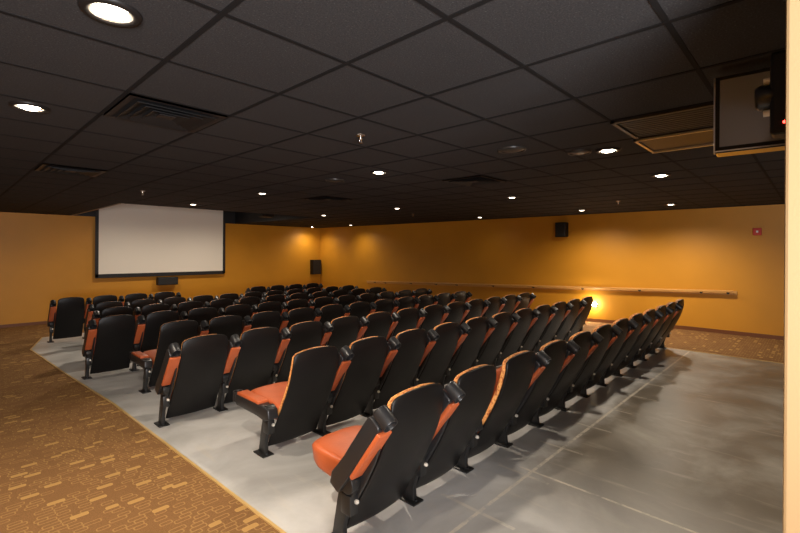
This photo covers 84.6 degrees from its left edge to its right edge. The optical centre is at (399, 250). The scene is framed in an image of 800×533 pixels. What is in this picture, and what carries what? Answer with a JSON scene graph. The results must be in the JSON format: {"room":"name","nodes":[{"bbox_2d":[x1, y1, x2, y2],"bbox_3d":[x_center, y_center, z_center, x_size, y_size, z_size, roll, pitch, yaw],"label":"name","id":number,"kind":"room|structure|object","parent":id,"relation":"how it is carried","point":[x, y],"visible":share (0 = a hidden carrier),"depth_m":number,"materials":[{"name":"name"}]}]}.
{"room":"movie theater","nodes":[
{"label":"movie theater","id":0,"kind":"room"},
{"bbox_2d":[0,212,319,324],"bbox_3d":[-8.284,0.247,12.805,0.150,3.807,14.650,0,0,44],"label":"wall","id":1,"kind":"structure","parent":0,"point":[44,258],"depth_m":12.25,"materials":[{"name":"orange paint"}]},
{"bbox_2d":[0,321,46,327],"bbox_3d":[-8.235,1.895,12.749,0.014,0.075,14.350,0,0,44],"label":"baseboard","id":2,"kind":"structure","parent":1,"relation":"attached to","point":[40,322],"depth_m":11.26,"materials":[{"name":"brown wood"}]},
{"bbox_2d":[95,203,225,277],"bbox_3d":[-7.253,-0.351,13.616,0.160,2.264,3.800,0,0,44],"label":"projection screen","id":3,"kind":"object","parent":1,"relation":"attached to","point":[132,240],"visible":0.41,"depth_m":13.42,"materials":[{"name":"beige fabric"}]},
{"bbox_2d":[156,277,177,284],"bbox_3d":[-7.232,0.937,13.657,0.208,0.240,0.580,0,0,44],"label":"wall speaker","id":4,"kind":"object","parent":1,"relation":"attached to","point":[159,280],"visible":1,"depth_m":13.56,"materials":[{"name":"black plastic"}]},
{"bbox_2d":[310,260,320,273],"bbox_3d":[-3.392,0.651,17.694,0.208,0.580,0.400,0,0,44],"label":"wall speaker","id":5,"kind":"object","parent":1,"relation":"attached to","point":[315,265],"visible":1,"depth_m":17.59,"materials":[{"name":"black plastic"}]},
{"bbox_2d":[0,321,783,532],"bbox_3d":[-1.734,1.831,6.570,17.950,0.487,14.350,0,0,44],"label":"floor","id":6,"kind":"structure","parent":0,"point":[684,441],"depth_m":3.39,"materials":[{"name":"concrete"}]},
{"bbox_2d":[47,297,84,342],"bbox_3d":[-6.734,1.376,8.871,0.574,0.908,0.573,0,0,44],"label":"chair","id":7,"kind":"object","parent":6,"relation":"on","point":[67,321],"visible":1,"depth_m":8.80,"materials":[{"name":"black plastic"}]},
{"bbox_2d":[82,295,117,338],"bbox_3d":[-6.335,1.378,9.290,0.574,0.908,0.573,0,0,44],"label":"chair","id":8,"kind":"object","parent":6,"relation":"on","point":[103,298],"visible":0.29,"depth_m":9.10,"materials":[{"name":"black plastic"}]},
{"bbox_2d":[84,301,122,331],"bbox_3d":[-5.542,1.366,8.225,0.574,0.865,0.565,0,0,44],"label":"chair","id":9,"kind":"object","parent":6,"relation":"on","point":[101,306],"visible":0.33,"depth_m":8.02,"materials":[{"name":"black plastic"}]},
{"bbox_2d":[81,315,134,379],"bbox_3d":[-3.987,1.296,6.029,0.574,0.865,0.565,0,0,44],"label":"chair","id":10,"kind":"object","parent":6,"relation":"on","point":[107,348],"visible":1,"depth_m":5.95,"materials":[{"name":"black plastic"}]},
{"bbox_2d":[91,307,132,329],"bbox_3d":[-4.722,1.331,7.173,0.574,0.865,0.565,0,0,44],"label":"chair","id":11,"kind":"object","parent":6,"relation":"on","point":[111,311],"visible":0.27,"depth_m":6.99,"materials":[{"name":"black plastic"}]},
{"bbox_2d":[118,293,147,305],"bbox_3d":[-5.937,1.381,9.709,0.574,0.908,0.573,0,0,44],"label":"chair","id":12,"kind":"object","parent":6,"relation":"on","point":[130,298],"visible":0.26,"depth_m":9.53,"materials":[{"name":"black plastic"}]},
{"bbox_2d":[123,299,155,314],"bbox_3d":[-5.150,1.368,8.638,0.574,0.865,0.565,0,0,44],"label":"chair","id":13,"kind":"object","parent":6,"relation":"on","point":[140,303],"visible":0.2,"depth_m":8.47,"materials":[{"name":"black plastic"}]},
{"bbox_2d":[132,304,169,350],"bbox_3d":[-4.329,1.334,7.586,0.574,0.865,0.565,0,0,44],"label":"chair","id":14,"kind":"object","parent":6,"relation":"on","point":[151,308],"visible":0.25,"depth_m":7.39,"materials":[{"name":"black plastic"}]},
{"bbox_2d":[129,311,178,371],"bbox_3d":[-3.595,1.299,6.443,0.574,0.865,0.565,0,0,44],"label":"chair","id":15,"kind":"object","parent":6,"relation":"on","point":[146,338],"visible":0.6,"depth_m":6.28,"materials":[{"name":"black plastic"}]},
{"bbox_2d":[30,337,286,532],"bbox_3d":[-2.260,1.734,4.021,15.202,0.309,0.388,0,0,44],"label":"trim","id":16,"kind":"structure","parent":6,"relation":"on","point":[218,483],"depth_m":3.40,"materials":[{"name":"beige wood"}]},
{"bbox_2d":[130,320,197,393],"bbox_3d":[-2.941,1.264,5.483,0.818,0.865,0.565,0,0,44],"label":"chair","id":17,"kind":"object","parent":6,"relation":"on","point":[179,331],"visible":0.64,"depth_m":5.24,"materials":[{"name":"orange plastic"}]},
{"bbox_2d":[148,292,180,302],"bbox_3d":[-5.501,1.384,10.168,0.574,0.908,0.684,0,0,44],"label":"chair","id":18,"kind":"object","parent":6,"relation":"on","point":[160,295],"visible":0.25,"depth_m":9.98,"materials":[{"name":"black plastic"}]},
{"bbox_2d":[156,297,185,307],"bbox_3d":[-4.757,1.371,9.051,0.574,0.865,0.565,0,0,44],"label":"chair","id":19,"kind":"object","parent":6,"relation":"on","point":[170,301],"visible":0.21,"depth_m":8.89,"materials":[{"name":"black plastic"}]},
{"bbox_2d":[170,301,202,314],"bbox_3d":[-3.937,1.336,7.999,0.574,0.865,0.565,0,0,44],"label":"chair","id":20,"kind":"object","parent":6,"relation":"on","point":[187,306],"visible":0.22,"depth_m":7.83,"materials":[{"name":"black plastic"}]},
{"bbox_2d":[154,334,227,427],"bbox_3d":[-2.018,1.230,4.271,0.574,0.865,0.565,0,0,44],"label":"chair","id":21,"kind":"object","parent":6,"relation":"on","point":[189,382],"visible":1,"depth_m":4.17,"materials":[{"name":"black plastic"}]},
{"bbox_2d":[179,307,216,326],"bbox_3d":[-3.202,1.301,6.856,0.574,0.865,0.565,0,0,44],"label":"chair","id":22,"kind":"object","parent":6,"relation":"on","point":[199,315],"visible":0.34,"depth_m":6.71,"materials":[{"name":"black plastic"}]},
{"bbox_2d":[186,295,213,304],"bbox_3d":[-4.364,1.373,9.464,0.574,0.865,0.565,0,0,44],"label":"chair","id":23,"kind":"object","parent":6,"relation":"on","point":[203,298],"visible":0.2,"depth_m":9.34,"materials":[{"name":"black plastic"}]},
{"bbox_2d":[203,299,232,311],"bbox_3d":[-3.544,1.339,8.412,0.574,0.865,0.565,0,0,44],"label":"chair","id":24,"kind":"object","parent":6,"relation":"on","point":[218,303],"visible":0.16,"depth_m":8.26,"materials":[{"name":"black plastic"}]},
{"bbox_2d":[198,315,241,339],"bbox_3d":[-2.414,1.267,5.769,0.574,0.865,0.565,0,0,44],"label":"chair","id":25,"kind":"object","parent":6,"relation":"on","point":[229,325],"visible":0.37,"depth_m":5.62,"materials":[{"name":"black plastic"}]},
{"bbox_2d":[214,293,238,301],"bbox_3d":[-3.972,1.376,9.877,0.574,0.865,0.565,0,0,44],"label":"chair","id":26,"kind":"object","parent":6,"relation":"on","point":[233,296],"visible":0.16,"depth_m":9.74,"materials":[{"name":"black plastic"}]},
{"bbox_2d":[217,304,250,319],"bbox_3d":[-2.809,1.304,7.269,0.574,0.865,0.565,0,0,44],"label":"chair","id":27,"kind":"object","parent":6,"relation":"on","point":[242,310],"visible":0.24,"depth_m":7.13,"materials":[{"name":"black plastic"}]},
{"bbox_2d":[213,327,278,411],"bbox_3d":[-1.625,1.232,4.684,0.574,0.865,0.565,0,0,44],"label":"chair","id":28,"kind":"object","parent":6,"relation":"on","point":[251,357],"visible":0.89,"depth_m":4.58,"materials":[{"name":"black plastic"}]},
{"bbox_2d":[233,297,259,307],"bbox_3d":[-3.151,1.341,8.825,0.574,0.865,0.565,0,0,44],"label":"chair","id":29,"kind":"object","parent":6,"relation":"on","point":[251,301],"visible":0.23,"depth_m":8.69,"materials":[{"name":"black plastic"}]},
{"bbox_2d":[239,292,261,299],"bbox_3d":[-3.579,1.378,10.290,0.574,0.865,0.565,0,0,44],"label":"chair","id":30,"kind":"object","parent":6,"relation":"on","point":[248,294],"visible":0.21,"depth_m":10.13,"materials":[{"name":"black plastic"}]},
{"bbox_2d":[245,286,265,294],"bbox_3d":[-3.946,1.393,11.804,0.574,0.908,0.573,0,0,44],"label":"chair","id":31,"kind":"object","parent":6,"relation":"on","point":[262,289],"visible":0.18,"depth_m":11.65,"materials":[{"name":"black plastic"}]},
{"bbox_2d":[241,311,279,333],"bbox_3d":[-2.021,1.269,6.182,0.574,0.865,0.565,0,0,44],"label":"chair","id":32,"kind":"object","parent":6,"relation":"on","point":[267,318],"visible":0.31,"depth_m":6.01,"materials":[{"name":"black plastic"}]},
{"bbox_2d":[250,301,280,316],"bbox_3d":[-2.417,1.306,7.682,0.574,0.865,0.565,0,0,44],"label":"chair","id":33,"kind":"object","parent":6,"relation":"on","point":[272,305],"visible":0.28,"depth_m":7.51,"materials":[{"name":"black plastic"}]},
{"bbox_2d":[260,295,284,304],"bbox_3d":[-2.758,1.344,9.239,0.574,0.865,0.565,0,0,44],"label":"chair","id":34,"kind":"object","parent":6,"relation":"on","point":[279,298],"visible":0.21,"depth_m":9.09,"materials":[{"name":"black plastic"}]},
{"bbox_2d":[262,290,282,298],"bbox_3d":[-3.186,1.381,10.703,0.574,0.865,0.565,0,0,44],"label":"chair","id":35,"kind":"object","parent":6,"relation":"on","point":[273,292],"visible":0.23,"depth_m":10.54,"materials":[{"name":"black plastic"}]},
{"bbox_2d":[233,346,338,457],"bbox_3d":[-0.971,1.197,3.725,0.818,0.865,0.565,0,0,44],"label":"chair","id":36,"kind":"object","parent":6,"relation":"on","point":[297,404],"visible":1,"depth_m":3.54,"materials":[{"name":"orange plastic"}]},
{"bbox_2d":[280,299,307,315],"bbox_3d":[-2.024,1.309,8.095,0.574,0.865,0.565,0,0,44],"label":"chair","id":37,"kind":"object","parent":6,"relation":"on","point":[296,303],"visible":0.3,"depth_m":7.90,"materials":[{"name":"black plastic"}]},
{"bbox_2d":[267,321,322,384],"bbox_3d":[-1.232,1.235,5.097,0.574,0.865,0.565,0,0,44],"label":"chair","id":38,"kind":"object","parent":6,"relation":"on","point":[300,336],"visible":0.7,"depth_m":4.94,"materials":[{"name":"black plastic"}]},
{"bbox_2d":[279,307,313,332],"bbox_3d":[-1.629,1.272,6.595,0.574,0.865,0.565,0,0,44],"label":"chair","id":39,"kind":"object","parent":6,"relation":"on","point":[294,316],"visible":0.39,"depth_m":6.41,"materials":[{"name":"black plastic"}]},
{"bbox_2d":[285,293,307,302],"bbox_3d":[-2.366,1.346,9.652,0.574,0.865,0.565,0,0,44],"label":"chair","id":40,"kind":"object","parent":6,"relation":"on","point":[288,298],"visible":0.24,"depth_m":9.47,"materials":[{"name":"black plastic"}]},
{"bbox_2d":[307,291,327,302],"bbox_3d":[-1.973,1.349,10.065,0.574,0.865,0.565,0,0,44],"label":"chair","id":41,"kind":"object","parent":6,"relation":"on","point":[318,294],"visible":0.28,"depth_m":9.87,"materials":[{"name":"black plastic"}]},
{"bbox_2d":[308,297,332,311],"bbox_3d":[-1.631,1.311,8.508,0.574,0.865,0.565,0,0,44],"label":"chair","id":42,"kind":"object","parent":6,"relation":"on","point":[319,302],"visible":0.22,"depth_m":8.32,"materials":[{"name":"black plastic"}]},
{"bbox_2d":[313,304,342,325],"bbox_3d":[-1.236,1.274,7.008,0.574,0.865,0.565,0,0,44],"label":"chair","id":43,"kind":"object","parent":6,"relation":"on","point":[326,313],"visible":0.31,"depth_m":6.83,"materials":[{"name":"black plastic"}]},
{"bbox_2d":[328,290,347,299],"bbox_3d":[-1.580,1.351,10.478,0.574,0.865,0.565,0,0,44],"label":"chair","id":44,"kind":"object","parent":6,"relation":"on","point":[337,293],"visible":0.23,"depth_m":10.29,"materials":[{"name":"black plastic"}]},
{"bbox_2d":[320,316,358,351],"bbox_3d":[-0.840,1.237,5.510,0.574,0.865,0.565,0,0,44],"label":"chair","id":45,"kind":"object","parent":6,"relation":"on","point":[342,331],"visible":0.41,"depth_m":5.36,"materials":[{"name":"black plastic"}]},
{"bbox_2d":[333,295,354,307],"bbox_3d":[-1.238,1.314,8.921,0.574,0.865,0.565,0,0,44],"label":"chair","id":46,"kind":"object","parent":6,"relation":"on","point":[343,300],"visible":0.24,"depth_m":8.76,"materials":[{"name":"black plastic"}]},
{"bbox_2d":[312,336,386,436],"bbox_3d":[-0.444,1.200,4.011,0.574,0.865,0.565,0,0,44],"label":"chair","id":47,"kind":"object","parent":6,"relation":"on","point":[361,363],"visible":0.86,"depth_m":3.91,"materials":[{"name":"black plastic"}]},
{"bbox_2d":[343,301,369,320],"bbox_3d":[-0.843,1.277,7.421,0.574,0.865,0.565,0,0,44],"label":"chair","id":48,"kind":"object","parent":6,"relation":"on","point":[360,309],"visible":0.29,"depth_m":7.26,"materials":[{"name":"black plastic"}]},
{"bbox_2d":[348,288,364,297],"bbox_3d":[-1.188,1.354,10.891,0.574,0.865,0.565,0,0,44],"label":"chair","id":49,"kind":"object","parent":6,"relation":"on","point":[358,291],"visible":0.21,"depth_m":10.72,"materials":[{"name":"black plastic"}]},
{"bbox_2d":[355,293,375,304],"bbox_3d":[-0.846,1.317,9.334,0.574,0.865,0.565,0,0,44],"label":"chair","id":50,"kind":"object","parent":6,"relation":"on","point":[367,297],"visible":0.23,"depth_m":9.18,"materials":[{"name":"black plastic"}]},
{"bbox_2d":[356,312,390,340],"bbox_3d":[-0.447,1.240,5.923,0.574,0.865,0.565,0,0,44],"label":"chair","id":51,"kind":"object","parent":6,"relation":"on","point":[377,323],"visible":0.38,"depth_m":5.76,"materials":[{"name":"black plastic"}]},
{"bbox_2d":[365,287,386,294],"bbox_3d":[-0.757,1.357,11.344,0.574,0.865,0.674,0,0,44],"label":"chair","id":52,"kind":"object","parent":6,"relation":"on","point":[376,290],"visible":0.21,"depth_m":11.18,"materials":[{"name":"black plastic"}]},
{"bbox_2d":[312,383,443,532],"bbox_3d":[-0.168,1.166,2.576,0.838,0.865,0.565,0,0,44],"label":"chair","id":53,"kind":"object","parent":6,"relation":"on","point":[370,466],"visible":1,"depth_m":2.36,"materials":[{"name":"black plastic"}]},
{"bbox_2d":[368,299,392,314],"bbox_3d":[-0.450,1.279,7.834,0.574,0.865,0.565,0,0,44],"label":"chair","id":54,"kind":"object","parent":6,"relation":"on","point":[383,305],"visible":0.31,"depth_m":7.67,"materials":[{"name":"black plastic"}]},
{"bbox_2d":[375,291,393,300],"bbox_3d":[-0.453,1.319,9.748,0.574,0.865,0.565,0,0,44],"label":"chair","id":55,"kind":"object","parent":6,"relation":"on","point":[387,294],"visible":0.26,"depth_m":9.58,"materials":[{"name":"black plastic"}]},
{"bbox_2d":[360,329,426,417],"bbox_3d":[-0.051,1.203,4.424,0.574,0.865,0.565,0,0,44],"label":"chair","id":56,"kind":"object","parent":6,"relation":"on","point":[405,351],"visible":0.78,"depth_m":4.31,"materials":[{"name":"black plastic"}]},
{"bbox_2d":[393,290,410,301],"bbox_3d":[-0.060,1.321,10.161,0.574,0.865,0.565,0,0,44],"label":"chair","id":57,"kind":"object","parent":6,"relation":"on","point":[402,293],"visible":0.23,"depth_m":9.97,"materials":[{"name":"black plastic"}]},
{"bbox_2d":[386,308,418,341],"bbox_3d":[-0.054,1.242,6.336,0.574,0.865,0.565,0,0,44],"label":"chair","id":58,"kind":"object","parent":6,"relation":"on","point":[405,319],"visible":0.43,"depth_m":6.16,"materials":[{"name":"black plastic"}]},
{"bbox_2d":[391,297,413,315],"bbox_3d":[-0.058,1.282,8.247,0.574,0.865,0.565,0,0,44],"label":"chair","id":59,"kind":"object","parent":6,"relation":"on","point":[403,302],"visible":0.31,"depth_m":8.06,"materials":[{"name":"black plastic"}]},
{"bbox_2d":[411,288,431,298],"bbox_3d":[0.370,1.324,10.613,0.574,0.865,0.674,0,0,44],"label":"chair","id":60,"kind":"object","parent":6,"relation":"on","point":[421,291],"visible":0.29,"depth_m":10.42,"materials":[{"name":"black plastic"}]},
{"bbox_2d":[413,295,432,310],"bbox_3d":[0.335,1.284,8.661,0.574,0.865,0.565,0,0,44],"label":"chair","id":61,"kind":"object","parent":6,"relation":"on","point":[422,301],"visible":0.33,"depth_m":8.47,"materials":[{"name":"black plastic"}]},
{"bbox_2d":[416,304,442,332],"bbox_3d":[0.338,1.245,6.749,0.574,0.865,0.565,0,0,44],"label":"chair","id":62,"kind":"object","parent":6,"relation":"on","point":[429,317],"visible":0.42,"depth_m":6.59,"materials":[{"name":"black plastic"}]},
{"bbox_2d":[409,322,459,387],"bbox_3d":[0.342,1.205,4.837,0.574,0.865,0.565,0,0,44],"label":"chair","id":63,"kind":"object","parent":6,"relation":"on","point":[442,340],"visible":0.64,"depth_m":4.71,"materials":[{"name":"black plastic"}]},
{"bbox_2d":[433,293,450,306],"bbox_3d":[0.728,1.287,9.074,0.574,0.865,0.565,0,0,44],"label":"chair","id":64,"kind":"object","parent":6,"relation":"on","point":[443,299],"visible":0.27,"depth_m":8.91,"materials":[{"name":"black plastic"}]},
{"bbox_2d":[400,364,495,506],"bbox_3d":[0.320,1.169,2.898,0.574,0.865,0.565,0,0,44],"label":"chair","id":65,"kind":"object","parent":6,"relation":"on","point":[467,398],"visible":0.73,"depth_m":2.78,"materials":[{"name":"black plastic"}]},
{"bbox_2d":[440,301,463,324],"bbox_3d":[0.731,1.247,7.162,0.574,0.865,0.565,0,0,44],"label":"chair","id":66,"kind":"object","parent":6,"relation":"on","point":[452,312],"visible":0.39,"depth_m":7.00,"materials":[{"name":"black plastic"}]},
{"bbox_2d":[450,291,471,303],"bbox_3d":[1.158,1.290,9.526,0.574,0.865,0.674,0,0,44],"label":"chair","id":67,"kind":"object","parent":6,"relation":"on","point":[462,296],"visible":0.28,"depth_m":9.36,"materials":[{"name":"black plastic"}]},
{"bbox_2d":[439,317,487,388],"bbox_3d":[0.735,1.208,5.250,0.574,0.865,0.565,0,0,44],"label":"chair","id":68,"kind":"object","parent":6,"relation":"on","point":[473,331],"visible":0.66,"depth_m":5.13,"materials":[{"name":"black plastic"}]},
{"bbox_2d":[460,299,483,324],"bbox_3d":[1.124,1.250,7.576,0.574,0.865,0.565,0,0,44],"label":"chair","id":69,"kind":"object","parent":6,"relation":"on","point":[473,308],"visible":0.44,"depth_m":7.39,"materials":[{"name":"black plastic"}]},
{"bbox_2d":[480,296,500,318],"bbox_3d":[1.516,1.252,7.989,0.574,0.865,0.565,0,0,44],"label":"chair","id":70,"kind":"object","parent":6,"relation":"on","point":[491,306],"visible":0.35,"depth_m":7.82,"materials":[{"name":"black plastic"}]},
{"bbox_2d":[470,312,511,367],"bbox_3d":[1.127,1.210,5.663,0.574,0.865,0.565,0,0,44],"label":"chair","id":71,"kind":"object","parent":6,"relation":"on","point":[499,324],"visible":0.61,"depth_m":5.54,"materials":[{"name":"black plastic"}]},
{"bbox_2d":[453,351,535,473],"bbox_3d":[0.579,1.170,3.439,0.818,0.865,0.565,0,0,44],"label":"chair","id":72,"kind":"object","parent":6,"relation":"on","point":[517,371],"visible":0.68,"depth_m":3.20,"materials":[{"name":"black plastic"}]},
{"bbox_2d":[498,294,515,313],"bbox_3d":[1.909,1.255,8.402,0.574,0.865,0.565,0,0,44],"label":"chair","id":73,"kind":"object","parent":6,"relation":"on","point":[507,304],"visible":0.32,"depth_m":8.23,"materials":[{"name":"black plastic"}]},
{"bbox_2d":[492,308,531,367],"bbox_3d":[1.520,1.213,6.076,0.574,0.865,0.565,0,0,44],"label":"chair","id":74,"kind":"object","parent":6,"relation":"on","point":[521,319],"visible":0.69,"depth_m":5.96,"materials":[{"name":"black plastic"}]},
{"bbox_2d":[511,292,535,314],"bbox_3d":[2.340,1.258,8.855,0.574,0.865,0.674,0,0,44],"label":"chair","id":75,"kind":"object","parent":6,"relation":"on","point":[523,300],"visible":0.31,"depth_m":8.67,"materials":[{"name":"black plastic"}]},
{"bbox_2d":[495,340,566,447],"bbox_3d":[1.106,1.174,3.724,0.574,0.865,0.565,0,0,44],"label":"chair","id":76,"kind":"object","parent":6,"relation":"on","point":[550,358],"visible":0.67,"depth_m":3.61,"materials":[{"name":"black plastic"}]},
{"bbox_2d":[516,305,550,352],"bbox_3d":[1.913,1.215,6.489,0.574,0.865,0.565,0,0,44],"label":"chair","id":77,"kind":"object","parent":6,"relation":"on","point":[541,313],"visible":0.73,"depth_m":6.35,"materials":[{"name":"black plastic"}]},
{"bbox_2d":[532,301,565,352],"bbox_3d":[2.305,1.218,6.902,0.574,0.865,0.565,0,0,44],"label":"chair","id":78,"kind":"object","parent":6,"relation":"on","point":[558,309],"visible":0.61,"depth_m":6.78,"materials":[{"name":"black plastic"}]},
{"bbox_2d":[528,331,591,427],"bbox_3d":[1.499,1.176,4.138,0.574,0.865,0.565,0,0,44],"label":"chair","id":79,"kind":"object","parent":6,"relation":"on","point":[578,345],"visible":0.62,"depth_m":4.01,"materials":[{"name":"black plastic"}]},
{"bbox_2d":[550,299,580,341],"bbox_3d":[2.698,1.220,7.316,0.574,0.865,0.565,0,0,44],"label":"chair","id":80,"kind":"object","parent":6,"relation":"on","point":[573,305],"visible":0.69,"depth_m":7.18,"materials":[{"name":"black plastic"}]},
{"bbox_2d":[563,296,592,341],"bbox_3d":[3.013,1.222,7.871,0.884,0.865,0.713,0,0,44],"label":"chair","id":81,"kind":"object","parent":6,"relation":"on","point":[586,304],"visible":0.56,"depth_m":7.61,"materials":[{"name":"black plastic"}]},
{"bbox_2d":[555,324,611,411],"bbox_3d":[1.891,1.179,4.551,0.574,0.865,0.565,0,0,44],"label":"chair","id":82,"kind":"object","parent":6,"relation":"on","point":[601,335],"visible":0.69,"depth_m":4.42,"materials":[{"name":"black plastic"}]},
{"bbox_2d":[577,318,628,397],"bbox_3d":[2.284,1.181,4.964,0.574,0.865,0.565,0,0,44],"label":"chair","id":83,"kind":"object","parent":6,"relation":"on","point":[620,327],"visible":0.57,"depth_m":4.84,"materials":[{"name":"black plastic"}]},
{"bbox_2d":[596,313,642,386],"bbox_3d":[2.677,1.184,5.377,0.574,0.865,0.565,0,0,44],"label":"chair","id":84,"kind":"object","parent":6,"relation":"on","point":[635,320],"visible":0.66,"depth_m":5.25,"materials":[{"name":"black plastic"}]},
{"bbox_2d":[613,309,655,376],"bbox_3d":[3.069,1.186,5.790,0.574,0.865,0.565,0,0,44],"label":"chair","id":85,"kind":"object","parent":6,"relation":"on","point":[649,315],"visible":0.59,"depth_m":5.66,"materials":[{"name":"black plastic"}]},
{"bbox_2d":[626,305,665,367],"bbox_3d":[3.462,1.189,6.203,0.574,0.865,0.565,0,0,44],"label":"chair","id":86,"kind":"object","parent":6,"relation":"on","point":[660,311],"visible":0.52,"depth_m":6.07,"materials":[{"name":"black plastic"}]},
{"bbox_2d":[638,302,675,360],"bbox_3d":[3.855,1.191,6.616,0.574,0.865,0.565,0,0,44],"label":"chair","id":87,"kind":"object","parent":6,"relation":"on","point":[671,306],"visible":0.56,"depth_m":6.48,"materials":[{"name":"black plastic"}]},
{"bbox_2d":[649,299,683,354],"bbox_3d":[4.170,1.193,7.172,0.884,0.865,0.713,0,0,44],"label":"chair","id":88,"kind":"object","parent":6,"relation":"on","point":[680,302],"visible":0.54,"depth_m":6.91,"materials":[{"name":"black plastic"}]},
{"bbox_2d":[0,0,785,227],"bbox_3d":[-1.715,-1.188,6.570,17.950,0.554,14.350,0,0,44],"label":"ceiling","id":89,"kind":"structure","parent":0,"point":[434,89],"depth_m":2.69,"materials":[{"name":"grey tile"}]},
{"bbox_2d":[8,101,50,112],"bbox_3d":[-2.357,-0.909,2.798,0.208,0.020,0.208,0,0,44],"label":"recessed light","id":90,"kind":"object","parent":89,"relation":"in","point":[20,105],"visible":1,"depth_m":2.77,"materials":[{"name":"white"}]},
{"bbox_2d":[34,163,106,176],"bbox_3d":[-3.783,-0.917,5.053,0.580,0.030,0.580,0,0,44],"label":"ceiling vent","id":91,"kind":"object","parent":89,"relation":"in","point":[48,168],"visible":1,"depth_m":5.01,"materials":[{"name":"black metal"}]},
{"bbox_2d":[77,0,142,26],"bbox_3d":[-1.098,-0.901,1.670,0.208,0.020,0.208,0,0,44],"label":"recessed light","id":92,"kind":"object","parent":89,"relation":"in","point":[117,13],"visible":1,"depth_m":1.66,"materials":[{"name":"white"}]},
{"bbox_2d":[104,93,226,132],"bbox_3d":[-1.573,-0.903,2.952,0.580,0.030,0.580,0,0,44],"label":"ceiling vent","id":93,"kind":"object","parent":89,"relation":"in","point":[133,107],"visible":1,"depth_m":2.92,"materials":[{"name":"black metal"}]},
{"bbox_2d":[306,196,350,201],"bbox_3d":[-1.262,-0.901,7.706,0.580,0.030,0.580,0,0,44],"label":"ceiling vent","id":94,"kind":"object","parent":89,"relation":"in","point":[322,198],"visible":1,"depth_m":7.64,"materials":[{"name":"black metal"}]},
{"bbox_2d":[442,175,505,185],"bbox_3d":[0.949,-0.887,5.605,0.580,0.030,0.580,0,0,44],"label":"ceiling vent","id":95,"kind":"object","parent":89,"relation":"in","point":[480,179],"visible":1,"depth_m":5.56,"materials":[{"name":"black metal"}]},
{"bbox_2d":[498,146,525,153],"bbox_3d":[0.990,-0.887,3.880,0.240,0.022,0.240,0,0,44],"label":"ceiling speaker","id":96,"kind":"object","parent":89,"relation":"attached to","point":[508,149],"visible":1,"depth_m":3.85,"materials":[{"name":"grey metal"}]},
{"bbox_2d":[500,148,523,152],"bbox_3d":[0.990,-0.884,3.880,0.209,0.016,0.209,0,0,44],"label":"grille","id":97,"kind":"object","parent":96,"relation":"attached to","point":[502,150],"depth_m":3.85,"materials":[{"name":"grey"}]},
{"bbox_2d":[568,149,591,155],"bbox_3d":[1.617,-0.883,3.959,0.200,0.022,0.200,0,0,44],"label":"ceiling speaker","id":98,"kind":"object","parent":89,"relation":"attached to","point":[578,152],"visible":1,"depth_m":3.92,"materials":[{"name":"grey"}]},
{"bbox_2d":[595,147,620,153],"bbox_3d":[1.838,-0.882,3.887,0.208,0.020,0.208,0,0,44],"label":"recessed light","id":99,"kind":"object","parent":89,"relation":"in","point":[607,150],"visible":1,"depth_m":3.85,"materials":[{"name":"white glass"}]},
{"bbox_2d":[610,102,713,139],"bbox_3d":[2.077,-0.881,2.846,1.160,0.020,0.600,0,0,44],"label":"ceiling vent","id":100,"kind":"object","parent":89,"relation":"in","point":[697,117],"visible":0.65,"depth_m":3.02,"materials":[{"name":"black metal"}]},
{"bbox_2d":[634,128,712,153],"bbox_3d":[2.471,-0.871,3.261,1.200,0.034,0.545,0,0,44],"label":"ceiling panel","id":101,"kind":"object","parent":89,"relation":"attached to","point":[701,138],"visible":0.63,"depth_m":3.50,"materials":[{"name":"black"}]},
{"bbox_2d":[713,67,784,156],"bbox_3d":[1.841,-0.680,1.998,0.666,0.420,0.199,0,0,40],"label":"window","id":102,"kind":"structure","parent":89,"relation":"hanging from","point":[739,128],"depth_m":2.07,"materials":[{"name":"grey"}]},
{"bbox_2d":[755,0,785,138],"bbox_3d":[1.367,-0.650,1.530,0.202,0.490,0.094,0,0,44],"label":"projector","id":103,"kind":"object","parent":89,"relation":"hanging from","point":[769,97],"visible":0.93,"depth_m":1.53,"materials":[{"name":"black plastic"}]},
{"bbox_2d":[320,204,784,335],"bbox_3d":[3.271,0.320,11.825,17.950,3.807,0.150,0,0,44],"label":"wall","id":104,"kind":"structure","parent":0,"point":[703,248],"depth_m":10.31,"materials":[{"name":"orange paint"}]},
{"bbox_2d":[367,281,736,294],"bbox_3d":[2.657,0.974,12.228,10.710,0.447,0.105,0,0,44],"label":"handrail","id":105,"kind":"object","parent":104,"relation":"attached to","point":[689,291],"visible":1,"depth_m":10.63,"materials":[{"name":"brown wood"}]},
{"bbox_2d":[555,222,567,236],"bbox_3d":[4.004,-0.521,10.885,0.260,0.360,0.208,0,0,44],"label":"wall speaker","id":106,"kind":"object","parent":104,"relation":"attached to","point":[561,228],"visible":1,"depth_m":10.80,"materials":[{"name":"black plastic"}]},
{"bbox_2d":[555,223,564,235],"bbox_3d":[3.937,-0.522,10.814,0.230,0.330,0.012,0,0,44],"label":"grille","id":107,"kind":"object","parent":106,"relation":"attached to","point":[559,227],"depth_m":10.81,"materials":[{"name":"black metal"}]},
{"bbox_2d":[586,318,783,339],"bbox_3d":[3.205,1.777,11.765,17.950,0.458,0.014,0,0,44],"label":"baseboard","id":108,"kind":"structure","parent":104,"relation":"attached to","point":[767,336],"depth_m":8.76,"materials":[{"name":"brown wood"}]},
{"bbox_2d":[783,0,799,532],"bbox_3d":[1.541,0.359,0.837,1.217,2.507,0.140,0,0,44],"label":"wall partition","id":109,"kind":"structure","parent":0,"point":[791,383],"depth_m":1.19,"materials":[{"name":"beige paint"}]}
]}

